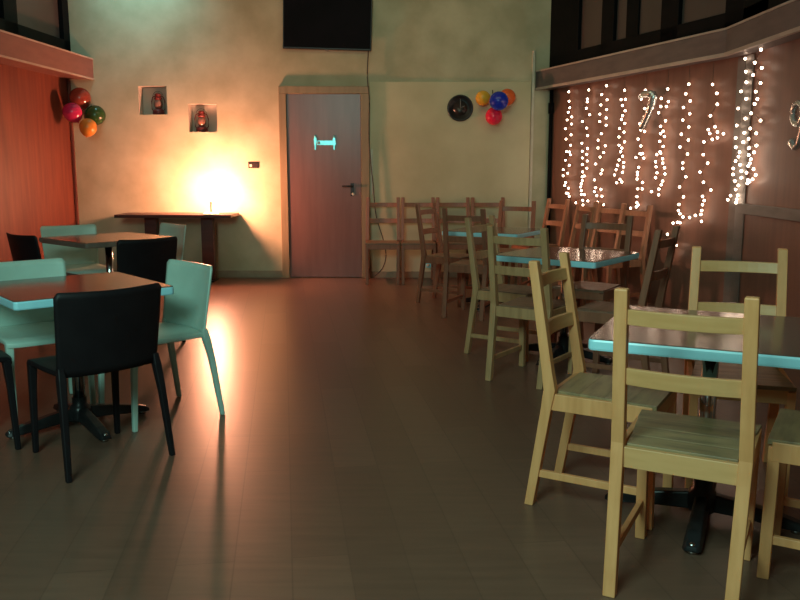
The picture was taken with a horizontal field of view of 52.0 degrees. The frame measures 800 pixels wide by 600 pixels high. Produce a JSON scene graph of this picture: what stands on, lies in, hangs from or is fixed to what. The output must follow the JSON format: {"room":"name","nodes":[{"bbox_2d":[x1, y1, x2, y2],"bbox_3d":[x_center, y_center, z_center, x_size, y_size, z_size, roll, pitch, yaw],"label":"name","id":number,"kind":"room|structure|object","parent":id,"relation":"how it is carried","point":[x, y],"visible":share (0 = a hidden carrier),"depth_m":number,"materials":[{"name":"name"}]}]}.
{"room":"cafe","nodes":[
{"label":"cafe","id":0,"kind":"room"},
{"bbox_2d":[0,64,75,261],"bbox_3d":[-4.141,-0.390,2.801,0.001,2.460,13.671,0,9,3],"label":"wall","id":1,"kind":"structure","parent":0,"point":[37,184],"depth_m":8.59,"materials":[{"name":"wood"}]},
{"bbox_2d":[0,0,70,50],"bbox_3d":[-4.130,-2.241,2.502,0.112,1.290,13.673,0,9,3],"label":"window","id":2,"kind":"structure","parent":1,"relation":"in","point":[44,21],"depth_m":8.65,"materials":[{"name":"black glass"}]},
{"bbox_2d":[0,29,93,79],"bbox_3d":[-3.846,-2.022,5.575,0.310,0.225,7.679,0,9,3],"label":"trim","id":3,"kind":"structure","parent":1,"relation":"attached to","point":[12,46],"depth_m":8.25,"materials":[{"name":"brown wood"}]},
{"bbox_2d":[68,0,551,277],"bbox_3d":[-1.077,-2.354,9.485,5.846,4.200,0.170,0,9,0],"label":"wall","id":4,"kind":"structure","parent":0,"point":[227,59],"depth_m":9.38,"materials":[{"name":"beige paint"}]},
{"bbox_2d":[67,79,78,224],"bbox_3d":[-3.780,-1.390,9.540,0.030,2.280,0.030,0,9,0],"label":"trim","id":5,"kind":"structure","parent":4,"relation":"attached to","point":[68,80],"depth_m":9.50,"materials":[{"name":"wood"}]},
{"bbox_2d":[69,87,90,110],"bbox_3d":[-3.618,-2.272,9.277,0.236,0.259,0.236,4,10,24],"label":"balloon","id":6,"kind":"object","parent":4,"relation":"attached to","point":[80,96],"visible":0.84,"depth_m":9.19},
{"bbox_2d":[62,103,82,122],"bbox_3d":[-3.630,-2.073,9.086,0.207,0.224,0.209,5,10,26],"label":"balloon","id":7,"kind":"object","parent":6,"relation":"attached to","point":[72,112],"visible":1,"depth_m":9.02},
{"bbox_2d":[79,118,96,137],"bbox_3d":[-3.475,-1.917,9.141,0.190,0.211,0.190,4,10,25],"label":"balloon","id":8,"kind":"object","parent":7,"relation":"attached to","point":[88,127],"visible":1,"depth_m":9.07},
{"bbox_2d":[84,105,105,124],"bbox_3d":[-3.464,-2.098,9.316,0.232,0.226,0.225,4,10,25],"label":"balloon","id":9,"kind":"object","parent":4,"relation":"attached to","point":[96,113],"visible":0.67,"depth_m":9.24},
{"bbox_2d":[151,91,164,114],"bbox_3d":[-2.800,-2.281,9.496,0.134,0.269,0.134,9,13,44],"label":"lantern","id":10,"kind":"object","parent":4,"relation":"in","point":[158,104],"visible":0.96,"depth_m":9.46,"materials":[{"name":"red metal"}]},
{"bbox_2d":[114,270,282,277],"bbox_3d":[-2.592,-0.307,9.720,2.415,0.085,0.020,0,9,0],"label":"baseboard","id":11,"kind":"structure","parent":4,"relation":"attached to","point":[220,273],"depth_m":9.71,"materials":[{"name":"brown wood"}]},
{"bbox_2d":[194,109,208,131],"bbox_3d":[-2.305,-2.087,9.528,0.134,0.269,0.134,4,10,25],"label":"lantern","id":12,"kind":"object","parent":4,"relation":"in","point":[201,121],"visible":0.98,"depth_m":9.49,"materials":[{"name":"red metal"}]},
{"bbox_2d":[248,162,258,167],"bbox_3d":[-1.700,-1.567,9.517,0.124,0.072,0.017,0,9,0],"label":"light switch","id":13,"kind":"object","parent":4,"relation":"attached to","point":[250,164],"visible":1,"depth_m":9.51,"materials":[{"name":"white plastic"}]},
{"bbox_2d":[278,86,369,277],"bbox_3d":[-0.870,-1.349,9.521,1.036,2.205,0.100,0,9,0],"label":"door","id":14,"kind":"structure","parent":4,"relation":"in","point":[323,208],"depth_m":9.52,"materials":[{"name":"brown laminate"}]},
{"bbox_2d":[314,135,335,149],"bbox_3d":[-0.867,-1.817,9.451,0.253,0.169,0.006,0,9,0],"label":"door sign","id":15,"kind":"object","parent":14,"relation":"attached to","point":[333,142],"visible":1,"depth_m":9.45,"materials":[{"name":"teal plastic"}]},
{"bbox_2d":[283,0,372,50],"bbox_3d":[-0.815,-3.111,9.235,1.000,0.590,0.075,2,9,0],"label":"television","id":16,"kind":"object","parent":4,"relation":"attached to","point":[346,25],"visible":1,"depth_m":9.20,"materials":[{"name":"black plastic"}]},
{"bbox_2d":[367,51,385,275],"bbox_3d":[-0.269,-1.550,9.476,0.218,2.584,0.013,0,9,0],"label":"power cable","id":17,"kind":"object","parent":16,"relation":"hanging from","point":[368,51],"visible":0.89,"depth_m":9.45,"materials":[{"name":"black rubber"}]},
{"bbox_2d":[371,149,372,193],"bbox_3d":[-0.326,-1.487,9.512,0.028,0.520,0.015,0,9,0],"label":"duct","id":18,"kind":"object","parent":4,"relation":"attached to","point":[371,149],"visible":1,"depth_m":9.50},
{"bbox_2d":[370,271,526,277],"bbox_3d":[0.688,-0.300,9.706,2.085,0.075,0.014,0,9,0],"label":"baseboard","id":19,"kind":"structure","parent":4,"relation":"attached to","point":[383,274],"depth_m":9.70,"materials":[{"name":"brown wood"}]},
{"bbox_2d":[369,82,530,270],"bbox_3d":[0.575,-1.379,9.552,1.850,2.255,0.028,0,9,0],"label":"wall panel","id":20,"kind":"object","parent":4,"relation":"attached to","point":[420,153],"depth_m":9.49,"materials":[{"name":"beige paint"}]},
{"bbox_2d":[447,95,472,120],"bbox_3d":[0.690,-2.198,9.388,0.300,0.300,0.031,0,9,0],"label":"wall clock","id":21,"kind":"object","parent":4,"relation":"attached to","point":[459,107],"visible":1,"depth_m":9.38,"materials":[{"name":"black plastic"}]},
{"bbox_2d":[476,91,489,105],"bbox_3d":[0.941,-2.289,9.296,0.172,0.168,0.173,-3,10,-16],"label":"balloon","id":22,"kind":"object","parent":4,"relation":"attached to","point":[482,97],"visible":0.98,"depth_m":9.23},
{"bbox_2d":[485,107,501,124],"bbox_3d":[1.066,-2.092,9.316,0.192,0.205,0.194,-2,10,-15],"label":"balloon","id":23,"kind":"object","parent":4,"relation":"attached to","point":[493,117],"visible":0.83,"depth_m":9.25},
{"bbox_2d":[489,91,507,110],"bbox_3d":[1.100,-2.215,9.127,0.217,0.212,0.218,9,13,44],"label":"balloon","id":24,"kind":"object","parent":4,"relation":"attached to","point":[498,100],"visible":1,"depth_m":9.05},
{"bbox_2d":[502,89,515,105],"bbox_3d":[1.213,-2.299,9.295,0.194,0.188,0.191,4,10,23],"label":"balloon","id":25,"kind":"object","parent":4,"relation":"attached to","point":[510,93],"visible":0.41,"depth_m":9.22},
{"bbox_2d":[527,50,534,277],"bbox_3d":[1.520,-1.548,9.511,0.030,2.600,0.035,0,9,0],"label":"trim","id":26,"kind":"structure","parent":4,"relation":"attached to","point":[533,51],"depth_m":9.45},
{"bbox_2d":[0,278,799,599],"bbox_3d":[-0.845,0.820,3.022,7.309,0.001,13.704,0,9,0],"label":"floor","id":27,"kind":"structure","parent":0,"point":[357,450],"depth_m":3.50,"materials":[{"name":"laminate"}]},
{"bbox_2d":[0,350,20,449],"bbox_3d":[-2.077,0.303,3.742,0.505,0.792,0.496,-8,12,-39],"label":"plastic chair","id":28,"kind":"object","parent":27,"relation":"on","point":[5,359],"visible":1,"depth_m":3.75,"materials":[{"name":"plastic"}]},
{"bbox_2d":[6,233,78,275],"bbox_3d":[-2.754,-0.138,6.464,0.496,0.792,0.505,8,12,39],"label":"plastic chair","id":29,"kind":"object","parent":27,"relation":"on","point":[22,247],"visible":0.24,"depth_m":6.19,"materials":[{"name":"black plastic"}]},
{"bbox_2d":[0,258,95,412],"bbox_3d":[-1.929,0.203,4.356,0.496,0.792,0.505,-8,12,-39],"label":"plastic chair","id":30,"kind":"object","parent":27,"relation":"on","point":[32,327],"visible":0.47,"depth_m":4.44,"materials":[{"name":"teal plastic"}]},
{"bbox_2d":[40,224,105,274],"bbox_3d":[-2.783,-0.238,7.081,0.496,0.792,0.505,-7,11,-35],"label":"plastic chair","id":31,"kind":"object","parent":27,"relation":"on","point":[79,261],"visible":0.56,"depth_m":7.20,"materials":[{"name":"teal plastic"}]},
{"bbox_2d":[0,272,173,441],"bbox_3d":[-1.620,0.280,4.108,0.740,0.720,0.740,-8,12,-39],"label":"cafe table","id":32,"kind":"object","parent":27,"relation":"on","point":[34,293],"visible":0.78,"depth_m":4.06,"materials":[{"name":"black metal"}]},
{"bbox_2d":[27,283,174,482],"bbox_3d":[-1.368,0.314,3.671,0.496,0.792,0.505,-9,13,-43],"label":"plastic chair","id":33,"kind":"object","parent":27,"relation":"on","point":[113,331],"visible":1,"depth_m":3.48,"materials":[{"name":"black plastic"}]},
{"bbox_2d":[39,232,172,271],"bbox_3d":[-2.360,-0.145,6.683,0.780,0.735,0.780,8,12,41],"label":"cafe table","id":34,"kind":"object","parent":27,"relation":"on","point":[107,241],"visible":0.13,"depth_m":6.51,"materials":[{"name":"laminate"}]},
{"bbox_2d":[116,236,185,341],"bbox_3d":[-1.954,-0.078,6.090,0.496,0.792,0.505,-9,13,-44],"label":"plastic chair","id":35,"kind":"object","parent":27,"relation":"on","point":[148,259],"visible":0.38,"depth_m":5.87,"materials":[{"name":"black plastic"}]},
{"bbox_2d":[98,259,224,431],"bbox_3d":[-1.274,0.213,4.295,0.505,0.792,0.496,-8,12,-42],"label":"plastic chair","id":36,"kind":"object","parent":27,"relation":"on","point":[185,311],"visible":0.73,"depth_m":4.36,"materials":[{"name":"teal plastic"}]},
{"bbox_2d":[159,223,185,259],"bbox_3d":[-2.184,-0.268,7.266,0.505,0.792,0.496,-8,12,-42],"label":"plastic chair","id":37,"kind":"object","parent":27,"relation":"on","point":[165,229],"visible":0.36,"depth_m":7.33,"materials":[{"name":"teal plastic"}]},
{"bbox_2d":[114,213,238,281],"bbox_3d":[-2.535,-0.606,9.419,1.300,0.770,0.470,0,9,0],"label":"table","id":38,"kind":"object","parent":27,"relation":"on","point":[151,220],"visible":0.56,"depth_m":9.30,"materials":[{"name":"red wood"}]},
{"bbox_2d":[203,185,218,214],"bbox_3d":[-2.120,-1.124,9.178,0.176,0.330,0.176,0,9,0],"label":"table lamp","id":39,"kind":"object","parent":38,"relation":"on","point":[210,192],"visible":1,"depth_m":9.12,"materials":[{"name":"white glass"}]},
{"bbox_2d":[365,197,399,284],"bbox_3d":[-0.195,-0.678,9.302,0.400,0.950,0.495,0,9,0],"label":"chair","id":40,"kind":"object","parent":27,"relation":"on","point":[370,244],"visible":1,"depth_m":9.43,"materials":[{"name":"brown wood"}]},
{"bbox_2d":[401,197,435,284],"bbox_3d":[0.207,-0.678,9.302,0.400,0.950,0.495,0,9,0],"label":"chair","id":41,"kind":"object","parent":27,"relation":"on","point":[405,244],"visible":0.97,"depth_m":9.42,"materials":[{"name":"brown wood"}]},
{"bbox_2d":[415,202,471,306],"bbox_3d":[0.449,-0.448,7.884,0.495,0.950,0.400,5,11,29],"label":"chair","id":42,"kind":"object","parent":27,"relation":"on","point":[438,258],"visible":0.84,"depth_m":7.83,"materials":[{"name":"brown wood"}]},
{"bbox_2d":[435,197,471,284],"bbox_3d":[0.608,-0.678,9.302,0.400,0.950,0.495,0,9,0],"label":"chair","id":43,"kind":"object","parent":27,"relation":"on","point":[452,245],"visible":0.34,"depth_m":9.43,"materials":[{"name":"brown wood"}]},
{"bbox_2d":[442,208,502,320],"bbox_3d":[0.637,-0.336,7.194,0.400,0.950,0.495,4,10,26],"label":"chair","id":44,"kind":"object","parent":27,"relation":"on","point":[462,266],"visible":0.75,"depth_m":7.04,"materials":[{"name":"brown wood"}]},
{"bbox_2d":[471,197,508,283],"bbox_3d":[1.012,-0.678,9.302,0.400,0.950,0.495,0,9,0],"label":"chair","id":45,"kind":"object","parent":27,"relation":"on","point":[478,246],"visible":0.27,"depth_m":9.43,"materials":[{"name":"brown wood"}]},
{"bbox_2d":[442,227,539,311],"bbox_3d":[0.880,-0.297,7.671,0.740,0.720,0.740,5,11,30],"label":"cafe table","id":46,"kind":"object","parent":27,"relation":"on","point":[502,231],"visible":0.21,"depth_m":7.42,"materials":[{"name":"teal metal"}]},
{"bbox_2d":[464,215,536,361],"bbox_3d":[0.753,-0.098,5.722,0.495,0.950,0.400,6,11,34],"label":"chair","id":47,"kind":"object","parent":27,"relation":"on","point":[506,292],"visible":0.61,"depth_m":5.65,"materials":[{"name":"beige wood"}]},
{"bbox_2d":[487,200,535,286],"bbox_3d":[1.123,-0.526,8.366,0.400,0.950,0.495,4,10,25],"label":"chair","id":48,"kind":"object","parent":27,"relation":"on","point":[502,207],"visible":0.31,"depth_m":8.43,"materials":[{"name":"brown wood"}]},
{"bbox_2d":[485,225,576,389],"bbox_3d":[0.814,0.011,5.045,0.400,0.950,0.495,6,11,35],"label":"chair","id":49,"kind":"object","parent":27,"relation":"on","point":[521,308],"visible":0.82,"depth_m":4.95,"materials":[{"name":"beige wood"}]},
{"bbox_2d":[510,198,569,285],"bbox_3d":[1.528,-0.624,8.971,0.495,0.950,0.400,-4,10,-24],"label":"chair","id":50,"kind":"object","parent":27,"relation":"on","point":[549,205],"visible":0.47,"depth_m":8.93,"materials":[{"name":"brown wood"}]},
{"bbox_2d":[496,246,638,365],"bbox_3d":[1.120,0.042,5.578,0.740,0.720,0.740,7,11,36],"label":"cafe table","id":51,"kind":"object","parent":27,"relation":"on","point":[580,258],"visible":0.65,"depth_m":5.45,"materials":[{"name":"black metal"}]},
{"bbox_2d":[551,200,597,288],"bbox_3d":[1.719,-0.545,8.484,0.495,0.950,0.400,-3,10,-16],"label":"chair","id":52,"kind":"object","parent":27,"relation":"on","point":[576,225],"visible":0.43,"depth_m":8.51,"materials":[{"name":"brown wood"}]},
{"bbox_2d":[558,202,625,298],"bbox_3d":[1.877,-0.472,8.033,0.495,0.950,0.400,-4,10,-25],"label":"chair","id":53,"kind":"object","parent":27,"relation":"on","point":[600,209],"visible":0.33,"depth_m":8.20,"materials":[{"name":"brown wood"}]},
{"bbox_2d":[551,214,633,342],"bbox_3d":[1.375,-0.123,5.875,0.400,0.950,0.495,7,12,37],"label":"chair","id":54,"kind":"object","parent":27,"relation":"on","point":[597,291],"visible":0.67,"depth_m":5.87,"materials":[{"name":"brown wood"}]},
{"bbox_2d":[524,252,676,529],"bbox_3d":[0.783,0.317,3.161,0.495,0.950,0.400,5,11,29],"label":"chair","id":55,"kind":"object","parent":27,"relation":"on","point":[582,393],"visible":0.77,"depth_m":3.09,"materials":[{"name":"brown wood"}]},
{"bbox_2d":[581,204,652,305],"bbox_3d":[2.007,-0.405,7.619,0.495,0.950,0.400,-4,10,-26],"label":"chair","id":56,"kind":"object","parent":27,"relation":"on","point":[640,262],"visible":0.42,"depth_m":7.54,"materials":[{"name":"brown wood"}]},
{"bbox_2d":[571,226,679,374],"bbox_3d":[1.341,0.037,4.885,0.495,0.950,0.400,6,11,33],"label":"chair","id":57,"kind":"object","parent":27,"relation":"on","point":[599,313],"visible":0.62,"depth_m":4.82,"materials":[{"name":"brown wood"}]},
{"bbox_2d":[602,287,761,599],"bbox_3d":[0.897,0.416,2.550,0.400,0.950,0.495,5,10,27],"label":"chair","id":58,"kind":"object","parent":27,"relation":"on","point":[701,448],"visible":1,"depth_m":2.40,"materials":[{"name":"brown wood"}]},
{"bbox_2d":[588,306,799,554],"bbox_3d":[1.128,0.457,3.017,0.740,0.720,0.740,4,10,25],"label":"cafe table","id":59,"kind":"object","parent":27,"relation":"on","point":[779,336],"visible":0.71,"depth_m":2.85,"materials":[{"name":"laminate"}]},
{"bbox_2d":[682,246,796,496],"bbox_3d":[1.402,0.276,3.412,0.400,0.950,0.495,3,10,17],"label":"chair","id":60,"kind":"object","parent":27,"relation":"on","point":[774,386],"visible":0.6,"depth_m":3.50,"materials":[{"name":"brown wood"}]},
{"bbox_2d":[756,408,799,579],"bbox_3d":[1.446,0.410,2.582,0.495,0.950,0.400,5,11,30],"label":"chair","id":61,"kind":"object","parent":27,"relation":"on","point":[784,437],"visible":1,"depth_m":2.58,"materials":[{"name":"brown wood"}]},
{"bbox_2d":[549,38,799,316],"bbox_3d":[2.649,-0.335,2.839,0.796,2.340,13.692,-1,9,-4],"label":"wall","id":62,"kind":"structure","parent":0,"point":[776,183],"depth_m":7.30,"materials":[{"name":"brown wood"}]},
{"bbox_2d":[547,90,553,231],"bbox_3d":[1.731,-1.328,9.529,0.065,2.160,0.068,0,9,0],"label":"trim","id":63,"kind":"structure","parent":62,"relation":"attached to","point":[550,104],"depth_m":9.44,"materials":[{"name":"brown wood"}]},
{"bbox_2d":[562,91,572,196],"bbox_3d":[1.849,-1.738,9.047,0.021,1.199,0.166,-3,10,-19],"label":"strand","id":64,"kind":"object","parent":62,"relation":"hanging from","point":[568,91],"visible":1,"depth_m":9.04,"materials":[{"name":"white plastic"}]},
{"bbox_2d":[575,89,590,205],"bbox_3d":[1.960,-1.647,8.740,0.021,1.281,0.257,-3,10,-19],"label":"strand","id":65,"kind":"object","parent":62,"relation":"hanging from","point":[588,89],"visible":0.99,"depth_m":8.74,"materials":[{"name":"white plastic"}]},
{"bbox_2d":[593,80,607,205],"bbox_3d":[2.066,-1.608,8.438,0.021,1.262,0.208,-3,10,-19],"label":"strand","id":66,"kind":"object","parent":62,"relation":"hanging from","point":[606,80],"visible":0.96,"depth_m":8.44,"materials":[{"name":"white plastic"}]},
{"bbox_2d":[613,87,625,183],"bbox_3d":[2.179,-1.669,8.101,0.021,1.034,0.172,-3,10,-19],"label":"strand","id":67,"kind":"object","parent":62,"relation":"hanging from","point":[623,162],"visible":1,"depth_m":8.09,"materials":[{"name":"white plastic"}]},
{"bbox_2d":[630,81,645,208],"bbox_3d":[2.282,-1.503,7.830,0.021,1.275,0.194,-3,10,-19],"label":"strand","id":68,"kind":"object","parent":62,"relation":"hanging from","point":[642,153],"visible":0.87,"depth_m":7.82,"materials":[{"name":"white plastic"}]},
{"bbox_2d":[638,90,657,130],"bbox_3d":[2.296,-1.763,7.621,0.073,0.365,0.247,-3,10,-19],"label":"foil balloon","id":69,"kind":"object","parent":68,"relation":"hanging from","point":[652,95],"visible":1,"depth_m":7.57,"materials":[{"name":"silver metal"}]},
{"bbox_2d":[549,0,743,67],"bbox_3d":[2.234,-2.964,7.809,0.050,1.260,3.100,-3,10,-19],"label":"window","id":70,"kind":"structure","parent":62,"relation":"in","point":[580,30],"depth_m":7.99,"materials":[{"name":"black glass"}]},
{"bbox_2d":[650,69,668,195],"bbox_3d":[2.389,-1.524,7.518,0.021,1.133,0.206,-3,10,-19],"label":"strand","id":71,"kind":"object","parent":62,"relation":"hanging from","point":[661,98],"visible":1,"depth_m":7.50,"materials":[{"name":"white plastic"}]},
{"bbox_2d":[535,0,799,89],"bbox_3d":[2.376,-1.902,5.636,0.657,0.218,7.726,-1,9,-8],"label":"trim","id":72,"kind":"structure","parent":62,"relation":"attached to","point":[797,29],"depth_m":6.84,"materials":[{"name":"brown wood"}]},
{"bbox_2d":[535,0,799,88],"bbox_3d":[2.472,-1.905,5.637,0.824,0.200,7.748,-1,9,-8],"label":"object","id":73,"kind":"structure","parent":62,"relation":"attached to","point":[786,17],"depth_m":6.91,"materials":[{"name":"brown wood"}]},
{"bbox_2d":[666,67,696,245],"bbox_3d":[2.507,-1.217,7.224,0.021,1.645,0.387,-3,10,-19],"label":"strand","id":74,"kind":"object","parent":62,"relation":"hanging from","point":[683,107],"visible":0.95,"depth_m":7.24,"materials":[{"name":"white plastic"}]},
{"bbox_2d":[699,64,724,222],"bbox_3d":[2.619,-1.317,6.883,0.021,1.340,0.280,-3,10,-19],"label":"strand","id":75,"kind":"object","parent":62,"relation":"hanging from","point":[712,84],"visible":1,"depth_m":6.91,"materials":[{"name":"white plastic"}]},
{"bbox_2d":[727,56,747,203],"bbox_3d":[2.718,-1.358,6.589,0.021,1.164,0.160,-3,10,-19],"label":"strand","id":76,"kind":"object","parent":62,"relation":"hanging from","point":[745,58],"visible":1,"depth_m":6.59,"materials":[{"name":"white plastic"}]},
{"bbox_2d":[723,53,754,302],"bbox_3d":[2.786,-0.866,6.661,0.098,2.165,0.246,-1,9,-6],"label":"trim","id":77,"kind":"structure","parent":62,"relation":"attached to","point":[735,227],"depth_m":6.64,"materials":[{"name":"brown wood"}]},
{"bbox_2d":[745,48,762,184],"bbox_3d":[2.709,-1.391,6.253,0.022,1.016,0.215,0,9,0],"label":"strand","id":78,"kind":"object","parent":62,"relation":"hanging from","point":[760,83],"visible":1,"depth_m":6.28,"materials":[{"name":"white plastic"}]},
{"bbox_2d":[743,0,788,19],"bbox_3d":[2.734,-1.876,1.092,0.050,1.260,10.756,0,9,0],"label":"window","id":79,"kind":"structure","parent":62,"relation":"in","point":[751,7],"depth_m":6.21,"materials":[{"name":"black"}]},
{"bbox_2d":[737,203,799,221],"bbox_3d":[2.742,0.112,1.363,0.035,0.080,10.656,0,9,0],"label":"trim","id":80,"kind":"structure","parent":62,"relation":"attached to","point":[748,209],"depth_m":6.03,"materials":[{"name":"brown wood"}]},
{"bbox_2d":[788,100,799,149],"bbox_3d":[2.660,-1.169,5.486,0.060,0.331,0.198,0,9,0],"label":"foil balloon","id":81,"kind":"object","parent":62,"relation":"attached to","point":[794,144],"visible":1,"depth_m":5.50,"materials":[{"name":"silver metal"}]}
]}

